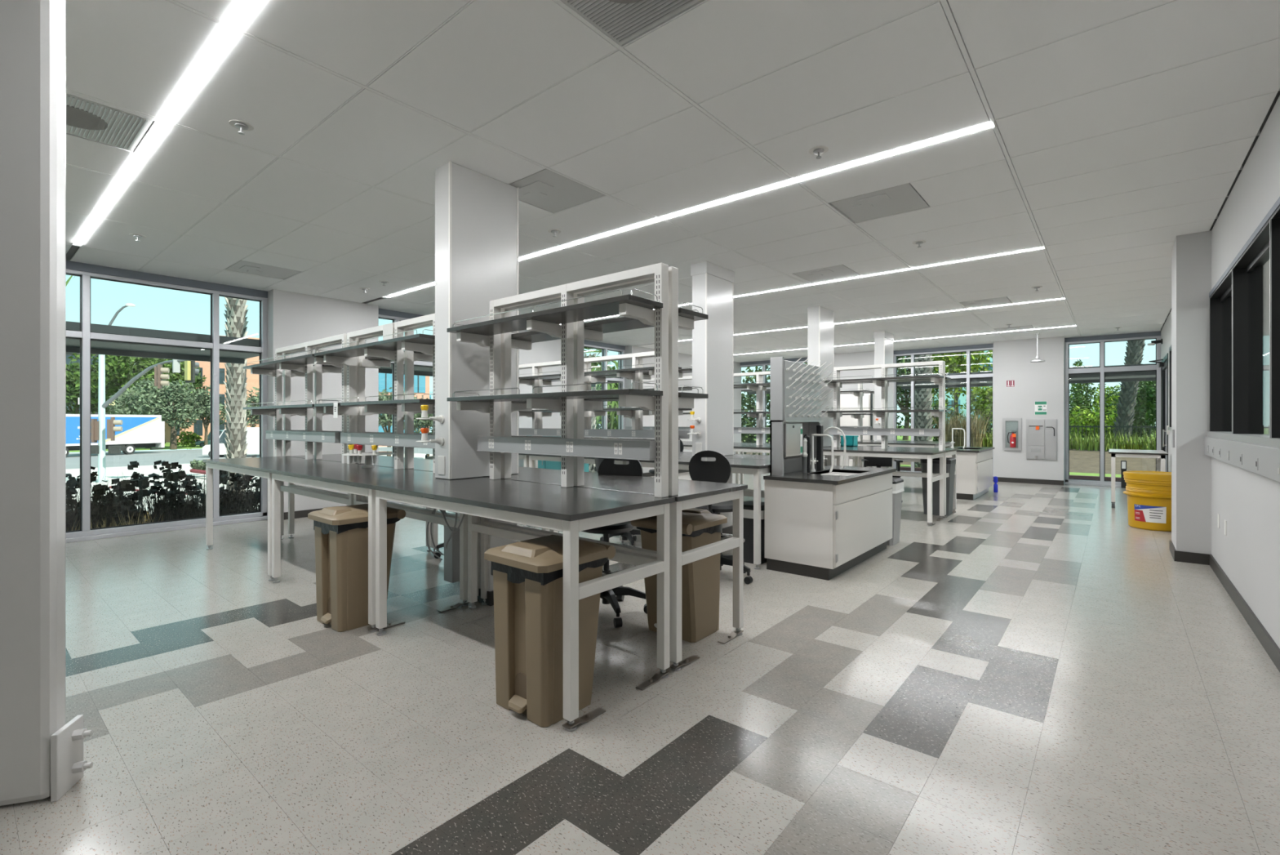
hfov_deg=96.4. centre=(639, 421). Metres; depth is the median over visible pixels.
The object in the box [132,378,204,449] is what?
tree
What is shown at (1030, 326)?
ceiling vent
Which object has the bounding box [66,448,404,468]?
road
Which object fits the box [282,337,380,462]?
shelving unit
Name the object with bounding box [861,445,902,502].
office chair
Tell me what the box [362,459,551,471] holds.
countertop
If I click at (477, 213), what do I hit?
column
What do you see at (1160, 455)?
table
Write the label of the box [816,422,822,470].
water filter
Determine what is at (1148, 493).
bucket
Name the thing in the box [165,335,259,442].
office building
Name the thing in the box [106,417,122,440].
traffic signal
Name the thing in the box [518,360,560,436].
shelving unit
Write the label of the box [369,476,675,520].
countertop
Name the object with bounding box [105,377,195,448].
tree
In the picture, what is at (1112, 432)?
shrub
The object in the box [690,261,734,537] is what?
column
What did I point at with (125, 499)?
ground cover
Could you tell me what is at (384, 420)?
tree
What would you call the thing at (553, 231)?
sprinkler head
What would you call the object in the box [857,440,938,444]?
countertop
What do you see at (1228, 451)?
outlet plate
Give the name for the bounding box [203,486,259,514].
ground cover
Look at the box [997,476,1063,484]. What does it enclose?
baseboard
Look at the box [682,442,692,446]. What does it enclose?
countertop
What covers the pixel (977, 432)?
grass
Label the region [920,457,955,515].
rubbish bin
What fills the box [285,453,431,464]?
countertop
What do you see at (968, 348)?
window
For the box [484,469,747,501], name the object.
countertop
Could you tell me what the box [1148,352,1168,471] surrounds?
door
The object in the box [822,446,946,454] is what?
countertop
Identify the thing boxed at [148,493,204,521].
ground cover
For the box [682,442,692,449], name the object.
lab bench
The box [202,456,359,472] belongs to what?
countertop
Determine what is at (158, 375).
traffic signal
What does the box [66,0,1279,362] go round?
ceiling
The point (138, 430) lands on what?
box truck
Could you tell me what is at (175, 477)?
shrub
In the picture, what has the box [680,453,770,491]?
lab bench
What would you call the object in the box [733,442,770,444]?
countertop
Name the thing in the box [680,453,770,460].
countertop
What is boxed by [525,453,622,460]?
countertop
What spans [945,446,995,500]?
base cabinet
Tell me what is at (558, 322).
shelving unit
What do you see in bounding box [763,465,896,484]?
countertop
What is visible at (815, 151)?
sprinkler
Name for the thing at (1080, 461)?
slope
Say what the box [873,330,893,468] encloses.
column
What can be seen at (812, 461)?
faucet
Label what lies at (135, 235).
sprinkler head
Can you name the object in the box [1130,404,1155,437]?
shrub
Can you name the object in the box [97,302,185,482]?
signal pole
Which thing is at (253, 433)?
van
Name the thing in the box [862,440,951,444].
countertop
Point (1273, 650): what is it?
baseboard
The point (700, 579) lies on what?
rubbish bin
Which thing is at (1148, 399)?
shrub
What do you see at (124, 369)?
tree
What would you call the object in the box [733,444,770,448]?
countertop
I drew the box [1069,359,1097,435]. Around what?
tree
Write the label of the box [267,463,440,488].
countertop
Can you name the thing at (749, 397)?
hedge
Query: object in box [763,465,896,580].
base cabinet
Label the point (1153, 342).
security camera
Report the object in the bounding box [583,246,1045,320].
recessed light
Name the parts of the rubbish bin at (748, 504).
lid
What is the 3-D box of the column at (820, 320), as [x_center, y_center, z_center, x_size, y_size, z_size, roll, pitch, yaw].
[2.876,-0.220,9.092,0.219,3.120,0.594,0,0,40]
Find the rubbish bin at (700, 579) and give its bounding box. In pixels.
[631,507,727,642]
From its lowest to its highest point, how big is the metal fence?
0.900 m
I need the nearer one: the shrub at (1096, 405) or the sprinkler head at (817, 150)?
the sprinkler head at (817, 150)
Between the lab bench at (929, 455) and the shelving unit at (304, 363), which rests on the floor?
the lab bench at (929, 455)
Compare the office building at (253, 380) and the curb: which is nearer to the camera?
the curb
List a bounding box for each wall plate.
[1217,513,1219,528]
[1224,519,1226,535]
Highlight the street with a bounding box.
[378,446,432,453]
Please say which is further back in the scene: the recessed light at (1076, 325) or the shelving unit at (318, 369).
the recessed light at (1076, 325)
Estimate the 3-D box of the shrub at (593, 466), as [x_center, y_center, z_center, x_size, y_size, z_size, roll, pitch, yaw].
[-1.814,1.121,13.260,1.260,0.897,2.358,0,0,40]
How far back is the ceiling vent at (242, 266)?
6.73 m
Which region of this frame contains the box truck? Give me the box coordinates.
[66,397,164,456]
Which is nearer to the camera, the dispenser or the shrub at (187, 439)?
the dispenser
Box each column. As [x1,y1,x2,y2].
[0,0,93,805]
[435,160,518,605]
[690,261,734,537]
[807,305,834,466]
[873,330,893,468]
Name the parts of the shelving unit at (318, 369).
post, shelf, rail, post, post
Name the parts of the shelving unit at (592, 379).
post, rail, post, shelf, shelf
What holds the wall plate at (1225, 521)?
attached to the wall at (1204, 486)
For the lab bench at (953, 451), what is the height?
0.940 m
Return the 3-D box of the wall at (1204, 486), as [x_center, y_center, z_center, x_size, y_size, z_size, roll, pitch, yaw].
[4.406,-0.220,4.303,0.380,3.120,18.650,0,0,40]
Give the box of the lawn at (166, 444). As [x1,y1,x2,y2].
[69,441,202,452]
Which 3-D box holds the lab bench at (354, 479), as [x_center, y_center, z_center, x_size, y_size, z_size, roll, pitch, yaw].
[-2.159,0.870,4.475,1.820,0.940,0.755,0,0,40]
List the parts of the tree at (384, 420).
crown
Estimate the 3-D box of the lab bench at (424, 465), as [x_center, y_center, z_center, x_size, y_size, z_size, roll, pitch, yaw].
[-1.664,0.870,5.071,1.820,0.940,0.755,0,0,40]
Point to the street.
(416, 450)
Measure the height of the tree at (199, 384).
13.621 m
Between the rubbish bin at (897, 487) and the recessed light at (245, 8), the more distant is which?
the rubbish bin at (897, 487)
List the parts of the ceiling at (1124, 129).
panel, panel, panel, panel, panel, panel, panel, panel, panel, panel, panel, panel, panel, panel, panel, panel, panel, panel, panel, panel, panel, panel, panel, panel, panel, panel, panel, panel, panel, panel, panel, panel, panel, panel, panel, panel, panel, panel, panel, panel, panel, panel, panel, panel, panel, panel, panel, panel, panel, panel, panel, panel, panel, panel, panel, panel, panel, panel, panel, panel, panel, panel, panel, panel, panel, panel, panel, panel, panel, panel, panel, panel, panel, panel, panel, panel, panel, panel, panel, panel, panel, panel, panel, panel, panel, panel, panel, panel, panel, panel, panel, panel, panel, panel, panel, panel, panel, panel, panel, panel, panel, panel, panel, panel, panel, panel, panel, panel, panel, panel, panel, panel, panel, panel, panel, panel, panel, panel, panel, panel, panel, panel, panel, panel, panel, panel, panel, panel, panel, panel, panel, panel, panel, panel, panel, panel, panel, panel, panel, panel, panel, panel, panel, panel, panel, panel, panel, panel, panel, panel, panel, panel, panel, panel, panel, panel, panel, panel, panel, panel, panel, panel, panel, panel, panel, panel, panel, panel, panel, panel, panel, panel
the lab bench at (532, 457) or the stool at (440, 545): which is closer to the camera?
the stool at (440, 545)
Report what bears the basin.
in the countertop
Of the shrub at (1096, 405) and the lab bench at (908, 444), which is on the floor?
the lab bench at (908, 444)
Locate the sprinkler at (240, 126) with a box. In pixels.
[234,123,248,129]
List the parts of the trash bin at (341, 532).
lid handle, lid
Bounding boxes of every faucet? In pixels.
[809,433,833,472]
[822,426,845,468]
[950,427,965,448]
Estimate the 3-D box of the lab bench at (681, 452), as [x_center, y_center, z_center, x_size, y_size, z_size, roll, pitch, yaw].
[-0.075,0.870,7.586,1.630,0.940,0.755,0,0,40]
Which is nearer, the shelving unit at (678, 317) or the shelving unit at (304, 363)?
the shelving unit at (678, 317)
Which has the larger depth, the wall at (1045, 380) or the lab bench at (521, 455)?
the wall at (1045, 380)
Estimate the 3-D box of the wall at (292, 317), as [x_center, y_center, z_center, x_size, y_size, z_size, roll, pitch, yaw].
[-2.959,-0.070,10.421,0.430,3.420,18.650,0,0,40]
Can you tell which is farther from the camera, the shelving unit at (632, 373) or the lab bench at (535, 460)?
the lab bench at (535, 460)
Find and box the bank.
[744,425,1268,449]
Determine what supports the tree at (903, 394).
on the bank
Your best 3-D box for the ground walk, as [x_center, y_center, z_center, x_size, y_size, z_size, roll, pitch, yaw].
[29.238,2.409,86.214,42.800,1.569,230.000,0,0,40]
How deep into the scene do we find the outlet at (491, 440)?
3.84 m
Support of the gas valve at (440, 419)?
attached to the column at (477, 213)
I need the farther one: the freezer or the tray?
the freezer
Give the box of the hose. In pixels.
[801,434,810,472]
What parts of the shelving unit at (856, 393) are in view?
shelf, shelf, post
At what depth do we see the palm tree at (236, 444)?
13.27 m
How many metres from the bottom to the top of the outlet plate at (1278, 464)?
0.070 m
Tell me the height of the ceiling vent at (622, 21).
0.013 m
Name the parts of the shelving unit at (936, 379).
post, guard rail, shelf, guard rail, shelf, post, rail, post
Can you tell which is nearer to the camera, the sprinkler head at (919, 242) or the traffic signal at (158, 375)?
the sprinkler head at (919, 242)
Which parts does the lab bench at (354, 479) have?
leg, leg, leg, seismic plate, rail, seismic plate, leg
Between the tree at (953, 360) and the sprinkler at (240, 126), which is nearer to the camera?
the sprinkler at (240, 126)
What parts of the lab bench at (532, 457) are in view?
leg, leg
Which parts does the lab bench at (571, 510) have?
leg, leg, rail, leg, seismic plate, rail, seismic plate, leg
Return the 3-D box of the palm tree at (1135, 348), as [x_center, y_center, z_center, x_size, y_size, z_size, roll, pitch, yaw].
[20.928,-3.216,23.460,5.634,9.990,5.895,0,0,9]
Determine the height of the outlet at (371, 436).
0.062 m
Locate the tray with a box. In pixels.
[821,473,840,475]
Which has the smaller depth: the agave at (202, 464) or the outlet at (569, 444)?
the outlet at (569, 444)
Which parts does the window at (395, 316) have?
sill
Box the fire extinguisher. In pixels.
[1007,431,1016,447]
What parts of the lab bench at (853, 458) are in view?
leg, leg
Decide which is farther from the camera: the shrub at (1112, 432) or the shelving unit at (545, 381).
the shrub at (1112, 432)
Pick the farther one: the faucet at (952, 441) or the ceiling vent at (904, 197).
the faucet at (952, 441)
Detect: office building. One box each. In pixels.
[66,351,115,414]
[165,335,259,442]
[378,373,430,452]
[429,390,432,431]
[931,350,992,426]
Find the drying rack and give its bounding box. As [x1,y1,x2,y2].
[770,356,834,475]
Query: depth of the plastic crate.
9.15 m
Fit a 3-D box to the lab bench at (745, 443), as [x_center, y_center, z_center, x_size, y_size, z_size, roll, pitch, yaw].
[2.356,0.870,9.909,1.820,0.940,0.755,0,0,40]
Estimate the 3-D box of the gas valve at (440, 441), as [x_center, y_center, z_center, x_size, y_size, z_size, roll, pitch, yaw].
[-1.435,0.107,3.906,0.110,0.126,0.184,0,0,40]
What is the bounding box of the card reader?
[1171,429,1174,447]
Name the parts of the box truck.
blue panel, corner rail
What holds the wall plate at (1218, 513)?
attached to the wall at (1204, 486)
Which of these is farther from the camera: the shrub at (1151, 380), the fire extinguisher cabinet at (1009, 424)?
the shrub at (1151, 380)
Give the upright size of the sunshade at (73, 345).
0.270 m
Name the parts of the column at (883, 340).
access plate, corner trim, skirt panel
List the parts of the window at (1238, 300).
pane, sill, head trim, pane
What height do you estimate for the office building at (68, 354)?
19.400 m
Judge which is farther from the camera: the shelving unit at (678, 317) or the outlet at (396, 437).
the outlet at (396, 437)
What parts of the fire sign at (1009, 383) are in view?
panel, panel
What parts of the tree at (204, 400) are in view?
crown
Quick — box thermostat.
[1166,425,1169,434]
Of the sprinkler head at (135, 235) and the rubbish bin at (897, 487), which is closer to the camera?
the sprinkler head at (135, 235)
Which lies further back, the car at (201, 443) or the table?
the car at (201, 443)
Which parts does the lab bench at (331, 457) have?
leg, rail, leg, leg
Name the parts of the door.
handle, glass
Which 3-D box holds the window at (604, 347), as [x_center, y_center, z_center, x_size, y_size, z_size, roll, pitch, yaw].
[-1.093,-0.220,12.738,0.160,3.120,2.200,0,0,40]
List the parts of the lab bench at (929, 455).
rail, leg, rail, leg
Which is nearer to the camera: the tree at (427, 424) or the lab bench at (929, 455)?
the lab bench at (929, 455)
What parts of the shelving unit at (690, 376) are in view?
rail, shelf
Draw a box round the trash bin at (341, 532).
[307,503,405,631]
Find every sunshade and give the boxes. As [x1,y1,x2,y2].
[66,320,259,364]
[378,364,432,376]
[591,377,619,386]
[741,382,770,394]
[897,371,992,389]
[1069,363,1155,383]
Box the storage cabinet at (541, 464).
[526,435,588,471]
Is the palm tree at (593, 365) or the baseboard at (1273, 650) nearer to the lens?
the baseboard at (1273, 650)
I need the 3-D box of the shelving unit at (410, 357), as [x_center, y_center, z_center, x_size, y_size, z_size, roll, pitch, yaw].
[-1.909,-0.216,5.008,1.823,1.232,0.335,0,0,40]
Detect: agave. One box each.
[189,458,202,470]
[192,459,205,470]
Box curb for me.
[900,466,1120,480]
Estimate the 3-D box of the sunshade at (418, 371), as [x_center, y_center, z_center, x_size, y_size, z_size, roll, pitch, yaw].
[-3.819,-0.995,10.387,0.950,0.270,2.900,0,0,40]
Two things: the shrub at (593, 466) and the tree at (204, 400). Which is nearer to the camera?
the shrub at (593, 466)
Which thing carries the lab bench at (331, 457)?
on the floor
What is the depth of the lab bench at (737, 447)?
8.99 m
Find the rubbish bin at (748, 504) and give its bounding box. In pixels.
[732,500,766,564]
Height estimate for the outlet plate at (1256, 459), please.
0.070 m
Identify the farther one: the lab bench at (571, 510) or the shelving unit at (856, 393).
the shelving unit at (856, 393)
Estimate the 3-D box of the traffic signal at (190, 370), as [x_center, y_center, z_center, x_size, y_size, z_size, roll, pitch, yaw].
[-23.390,-2.636,29.873,0.660,1.240,0.560,0,0,24]
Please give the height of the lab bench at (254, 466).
0.940 m
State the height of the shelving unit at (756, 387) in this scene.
1.232 m
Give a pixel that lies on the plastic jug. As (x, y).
(995, 477)
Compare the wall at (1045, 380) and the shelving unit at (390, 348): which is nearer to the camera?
the shelving unit at (390, 348)
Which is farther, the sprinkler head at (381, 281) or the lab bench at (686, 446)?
the lab bench at (686, 446)
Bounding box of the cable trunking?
[1204,435,1279,482]
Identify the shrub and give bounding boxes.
[66,462,182,528]
[66,471,131,530]
[125,459,229,522]
[177,431,202,447]
[182,468,259,516]
[588,463,596,472]
[930,402,961,440]
[981,416,992,437]
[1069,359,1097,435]
[1069,405,1117,437]
[1071,409,1140,436]
[1088,382,1120,418]
[1098,380,1155,435]
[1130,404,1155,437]
[1137,380,1155,414]
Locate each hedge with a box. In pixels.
[741,362,807,455]
[741,402,755,442]
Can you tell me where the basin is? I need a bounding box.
[813,469,868,474]
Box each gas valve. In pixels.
[416,404,444,423]
[416,427,444,445]
[688,411,701,422]
[688,425,701,436]
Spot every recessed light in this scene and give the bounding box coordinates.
[72,0,261,244]
[385,120,996,297]
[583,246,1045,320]
[678,297,1066,341]
[733,324,1076,355]
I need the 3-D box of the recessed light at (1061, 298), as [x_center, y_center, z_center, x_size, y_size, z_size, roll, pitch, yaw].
[3.289,-1.778,10.658,7.464,0.004,0.072,0,0,40]
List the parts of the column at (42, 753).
gusset plate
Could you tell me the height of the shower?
0.585 m
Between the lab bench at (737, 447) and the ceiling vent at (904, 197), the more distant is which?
the lab bench at (737, 447)
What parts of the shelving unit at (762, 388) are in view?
shelf, post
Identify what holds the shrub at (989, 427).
on the bank
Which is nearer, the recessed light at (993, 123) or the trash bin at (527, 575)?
the trash bin at (527, 575)
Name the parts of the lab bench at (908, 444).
leg, leg, rail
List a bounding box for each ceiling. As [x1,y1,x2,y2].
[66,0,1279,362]
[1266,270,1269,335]
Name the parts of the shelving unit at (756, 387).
rail, shelf, shelf, post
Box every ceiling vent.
[66,93,152,151]
[225,259,301,279]
[509,168,604,213]
[560,0,701,45]
[793,264,860,282]
[830,182,928,222]
[959,296,1012,308]
[993,324,1034,332]
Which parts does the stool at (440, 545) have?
arm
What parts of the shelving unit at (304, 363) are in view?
shelf, post, shelf, guard rail, guard rail, post, rail, post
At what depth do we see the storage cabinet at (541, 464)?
10.27 m
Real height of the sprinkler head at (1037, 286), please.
0.051 m
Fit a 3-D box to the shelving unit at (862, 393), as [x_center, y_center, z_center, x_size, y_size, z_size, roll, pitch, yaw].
[4.175,-0.216,12.279,1.670,1.232,0.335,0,0,40]
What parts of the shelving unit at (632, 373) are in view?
post, rail, shelf, shelf, guard rail, post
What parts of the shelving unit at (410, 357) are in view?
post, shelf, rail, post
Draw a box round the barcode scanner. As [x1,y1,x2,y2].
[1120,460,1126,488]
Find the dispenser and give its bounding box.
[783,423,802,459]
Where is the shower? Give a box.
[1030,333,1044,362]
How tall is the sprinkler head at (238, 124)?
0.051 m
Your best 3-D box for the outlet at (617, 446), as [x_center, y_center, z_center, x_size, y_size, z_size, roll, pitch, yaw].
[-0.119,0.149,3.109,0.058,0.062,0.001,0,0,40]
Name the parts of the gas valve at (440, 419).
stem, knob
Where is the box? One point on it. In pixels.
(451, 535)
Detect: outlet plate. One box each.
[1226,450,1229,460]
[1240,453,1242,464]
[1255,457,1257,470]
[1277,463,1279,477]
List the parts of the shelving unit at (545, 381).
rail, post, shelf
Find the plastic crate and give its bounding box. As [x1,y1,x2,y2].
[840,435,858,446]
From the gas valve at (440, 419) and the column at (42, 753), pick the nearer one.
the column at (42, 753)
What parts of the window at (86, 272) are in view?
sill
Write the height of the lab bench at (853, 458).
0.940 m
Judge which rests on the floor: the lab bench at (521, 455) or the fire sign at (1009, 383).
the lab bench at (521, 455)
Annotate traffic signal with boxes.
[90,418,98,442]
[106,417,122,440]
[154,364,169,388]
[184,360,199,382]
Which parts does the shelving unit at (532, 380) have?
post, shelf, rail, shelf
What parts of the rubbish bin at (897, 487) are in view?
lid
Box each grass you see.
[932,405,991,447]
[981,428,1269,450]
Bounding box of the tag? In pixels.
[333,402,337,417]
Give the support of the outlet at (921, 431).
attached to the shelving unit at (936, 379)
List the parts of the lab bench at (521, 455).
leg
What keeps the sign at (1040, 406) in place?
attached to the wall at (1045, 380)
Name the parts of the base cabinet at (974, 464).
kick plate, false drawer, door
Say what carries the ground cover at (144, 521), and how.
on the bed
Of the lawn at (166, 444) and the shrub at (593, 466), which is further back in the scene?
the lawn at (166, 444)
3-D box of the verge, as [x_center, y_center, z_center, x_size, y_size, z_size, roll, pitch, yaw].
[11.186,1.720,21.291,70.000,0.001,1.350,0,0,40]
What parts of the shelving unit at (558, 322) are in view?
post, shelf, shelf, guard rail, guard rail, post, rail, post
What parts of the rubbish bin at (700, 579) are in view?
lid, lid handle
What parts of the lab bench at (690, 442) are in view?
leg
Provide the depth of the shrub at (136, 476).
7.28 m
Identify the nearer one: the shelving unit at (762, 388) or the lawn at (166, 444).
the shelving unit at (762, 388)
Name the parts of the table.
leg, leg, leg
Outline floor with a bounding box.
[0,471,1279,854]
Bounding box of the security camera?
[1146,338,1162,345]
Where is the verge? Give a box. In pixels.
[900,464,1120,477]
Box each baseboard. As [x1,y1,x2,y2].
[284,469,688,519]
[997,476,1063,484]
[1169,539,1279,671]
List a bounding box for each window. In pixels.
[66,260,267,542]
[378,308,432,503]
[583,339,625,438]
[740,357,807,454]
[893,343,993,479]
[1064,330,1160,487]
[1168,345,1171,430]
[1207,196,1279,448]
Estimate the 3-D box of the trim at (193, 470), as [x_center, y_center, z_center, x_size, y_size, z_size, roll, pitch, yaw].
[-22.829,2.830,30.951,7.285,0.252,0.349,0,0,33]
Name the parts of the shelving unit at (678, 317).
post, post, rail, guard rail, shelf, shelf, post, guard rail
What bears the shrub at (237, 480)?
on the bed
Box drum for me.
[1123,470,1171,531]
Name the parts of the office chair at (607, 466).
seat, arm, backrest, arm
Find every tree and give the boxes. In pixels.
[66,275,248,493]
[66,352,198,414]
[66,363,108,413]
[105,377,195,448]
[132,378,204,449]
[133,361,207,443]
[187,384,226,445]
[245,386,259,426]
[378,386,431,456]
[404,395,432,457]
[583,346,617,472]
[595,365,617,429]
[595,413,614,428]
[897,351,966,467]
[897,355,947,439]
[930,350,992,423]
[964,386,992,432]
[1112,339,1146,441]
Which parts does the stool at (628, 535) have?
backrest, arm, arm, arm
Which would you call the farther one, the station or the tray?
the station
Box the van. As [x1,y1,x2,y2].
[202,426,259,457]
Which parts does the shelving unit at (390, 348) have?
post, shelf, shelf, guard rail, guard rail, plate, rail, post, post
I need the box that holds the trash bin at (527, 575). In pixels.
[484,534,615,726]
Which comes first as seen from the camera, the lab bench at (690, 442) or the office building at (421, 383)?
the lab bench at (690, 442)
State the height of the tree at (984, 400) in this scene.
3.043 m
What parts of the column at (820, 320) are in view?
corner trim, skirt panel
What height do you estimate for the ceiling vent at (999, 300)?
0.015 m
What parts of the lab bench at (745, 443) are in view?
leg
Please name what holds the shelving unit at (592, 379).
on the lab bench at (681, 452)
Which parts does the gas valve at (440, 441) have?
stem, knob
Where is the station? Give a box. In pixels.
[1026,418,1057,460]
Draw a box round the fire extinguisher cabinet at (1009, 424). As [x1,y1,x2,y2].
[1002,417,1022,450]
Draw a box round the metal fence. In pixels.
[973,424,1269,444]
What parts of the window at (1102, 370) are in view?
sill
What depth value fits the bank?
33.37 m
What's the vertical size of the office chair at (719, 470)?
1.105 m
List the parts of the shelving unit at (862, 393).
shelf, post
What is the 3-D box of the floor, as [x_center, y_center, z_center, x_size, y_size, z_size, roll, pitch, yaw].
[0.711,1.400,7.405,10.030,0.120,18.700,0,0,40]
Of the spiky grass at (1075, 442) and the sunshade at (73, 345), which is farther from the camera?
the spiky grass at (1075, 442)
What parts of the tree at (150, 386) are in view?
crown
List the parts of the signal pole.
light arm, mast arm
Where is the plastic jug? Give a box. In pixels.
[993,475,997,492]
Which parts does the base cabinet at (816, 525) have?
kick plate, false drawer, door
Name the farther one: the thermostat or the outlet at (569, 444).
the thermostat
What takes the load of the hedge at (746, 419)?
on the street
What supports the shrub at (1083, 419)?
on the bank
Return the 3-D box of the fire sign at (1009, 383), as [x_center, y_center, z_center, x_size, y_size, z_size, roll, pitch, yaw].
[8.153,-0.830,12.594,0.145,0.140,0.006,0,0,40]
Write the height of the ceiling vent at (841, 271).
0.015 m
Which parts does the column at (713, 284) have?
access plate, corner trim, skirt panel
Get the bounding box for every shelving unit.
[243,333,346,463]
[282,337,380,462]
[314,313,435,473]
[356,322,432,468]
[446,262,668,497]
[501,266,708,495]
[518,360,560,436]
[518,364,560,428]
[583,351,681,438]
[586,355,692,438]
[618,375,692,432]
[643,378,692,414]
[733,370,770,444]
[733,373,770,444]
[821,360,943,450]
[837,360,951,450]
[840,383,870,440]
[840,383,874,440]
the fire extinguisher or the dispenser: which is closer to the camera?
the dispenser
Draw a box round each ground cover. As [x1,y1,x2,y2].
[66,500,114,531]
[67,506,164,530]
[75,490,147,528]
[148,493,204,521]
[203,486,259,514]
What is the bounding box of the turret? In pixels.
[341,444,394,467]
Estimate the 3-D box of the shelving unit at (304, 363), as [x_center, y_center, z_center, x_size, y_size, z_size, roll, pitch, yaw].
[-3.618,-0.216,5.954,1.945,1.232,0.335,0,0,40]
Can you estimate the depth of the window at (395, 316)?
9.28 m
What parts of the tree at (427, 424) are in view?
crown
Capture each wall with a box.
[266,288,741,515]
[834,336,1065,484]
[1160,95,1279,648]
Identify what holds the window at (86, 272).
in the wall at (292, 317)
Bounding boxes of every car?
[195,430,222,446]
[425,454,432,459]
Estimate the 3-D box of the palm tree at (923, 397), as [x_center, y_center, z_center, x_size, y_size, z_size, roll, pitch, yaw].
[10.524,-2.231,21.377,5.802,8.141,5.595,0,0,13]
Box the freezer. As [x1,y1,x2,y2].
[835,392,875,467]
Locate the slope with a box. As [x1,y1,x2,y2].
[613,437,1155,474]
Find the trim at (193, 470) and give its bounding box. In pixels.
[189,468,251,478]
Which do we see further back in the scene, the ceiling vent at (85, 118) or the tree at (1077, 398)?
the tree at (1077, 398)
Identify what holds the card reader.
attached to the wall at (1204, 486)
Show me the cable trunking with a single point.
(1263, 460)
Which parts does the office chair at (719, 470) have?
backrest, seat, arm, arm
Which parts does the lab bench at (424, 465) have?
rail, leg, leg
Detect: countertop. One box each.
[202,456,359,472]
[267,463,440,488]
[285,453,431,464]
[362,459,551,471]
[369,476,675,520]
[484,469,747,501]
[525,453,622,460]
[622,455,770,468]
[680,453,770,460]
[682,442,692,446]
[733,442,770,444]
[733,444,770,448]
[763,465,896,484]
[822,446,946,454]
[828,444,958,452]
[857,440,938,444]
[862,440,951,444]
[945,446,995,452]
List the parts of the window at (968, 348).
sill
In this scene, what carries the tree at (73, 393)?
on the lawn at (166, 444)
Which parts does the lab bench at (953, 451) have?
leg, rail, leg, leg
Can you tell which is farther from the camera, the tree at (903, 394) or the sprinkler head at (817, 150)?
the tree at (903, 394)
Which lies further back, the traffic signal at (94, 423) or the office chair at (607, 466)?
the traffic signal at (94, 423)
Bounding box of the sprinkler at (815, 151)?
[813,148,824,154]
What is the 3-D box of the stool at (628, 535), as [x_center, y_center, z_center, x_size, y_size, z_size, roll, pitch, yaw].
[-0.180,0.787,6.128,0.598,1.105,0.621,0,0,-33]
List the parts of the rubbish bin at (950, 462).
lid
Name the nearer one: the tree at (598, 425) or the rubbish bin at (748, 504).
the rubbish bin at (748, 504)
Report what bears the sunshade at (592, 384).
attached to the wall at (292, 317)
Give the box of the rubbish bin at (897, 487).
[886,477,904,545]
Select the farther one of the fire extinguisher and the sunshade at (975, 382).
the sunshade at (975, 382)
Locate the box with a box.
[426,508,465,582]
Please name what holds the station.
attached to the wall at (1045, 380)
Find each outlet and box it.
[369,435,373,442]
[395,435,398,443]
[488,438,493,448]
[524,440,530,449]
[566,441,573,452]
[613,442,622,454]
[919,429,924,434]
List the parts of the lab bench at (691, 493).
leg, rail, leg, seismic plate, rail, seismic plate, leg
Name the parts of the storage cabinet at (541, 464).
door, door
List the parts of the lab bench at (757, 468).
rail, leg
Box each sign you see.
[1006,380,1014,386]
[1034,400,1046,414]
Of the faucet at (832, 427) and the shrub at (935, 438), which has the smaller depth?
the faucet at (832, 427)
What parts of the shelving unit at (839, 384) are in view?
post, post, rail, shelf, guard rail, shelf, post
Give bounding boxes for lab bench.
[202,456,359,581]
[267,463,469,631]
[285,453,431,551]
[362,459,551,602]
[369,476,675,731]
[457,453,528,526]
[480,469,747,671]
[525,453,626,544]
[534,459,537,467]
[622,455,770,569]
[680,451,692,453]
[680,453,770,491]
[682,440,738,484]
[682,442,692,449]
[733,442,834,484]
[733,444,770,453]
[768,440,855,475]
[822,444,958,518]
[822,446,946,525]
[845,440,938,466]
[860,440,951,466]
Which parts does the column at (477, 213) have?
access plate, corner trim, skirt panel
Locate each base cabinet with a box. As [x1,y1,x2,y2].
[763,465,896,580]
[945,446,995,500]
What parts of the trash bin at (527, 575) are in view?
lid handle, lid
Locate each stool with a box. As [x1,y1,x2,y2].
[434,524,444,558]
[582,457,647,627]
[594,457,640,546]
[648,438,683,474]
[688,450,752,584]
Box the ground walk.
[66,453,597,512]
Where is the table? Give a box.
[1108,448,1168,507]
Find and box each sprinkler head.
[128,233,146,241]
[228,120,253,134]
[360,287,369,292]
[378,280,389,285]
[547,228,560,236]
[808,145,828,159]
[912,240,926,247]
[1031,285,1042,291]
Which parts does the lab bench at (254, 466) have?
leg, leg, leg, rail, leg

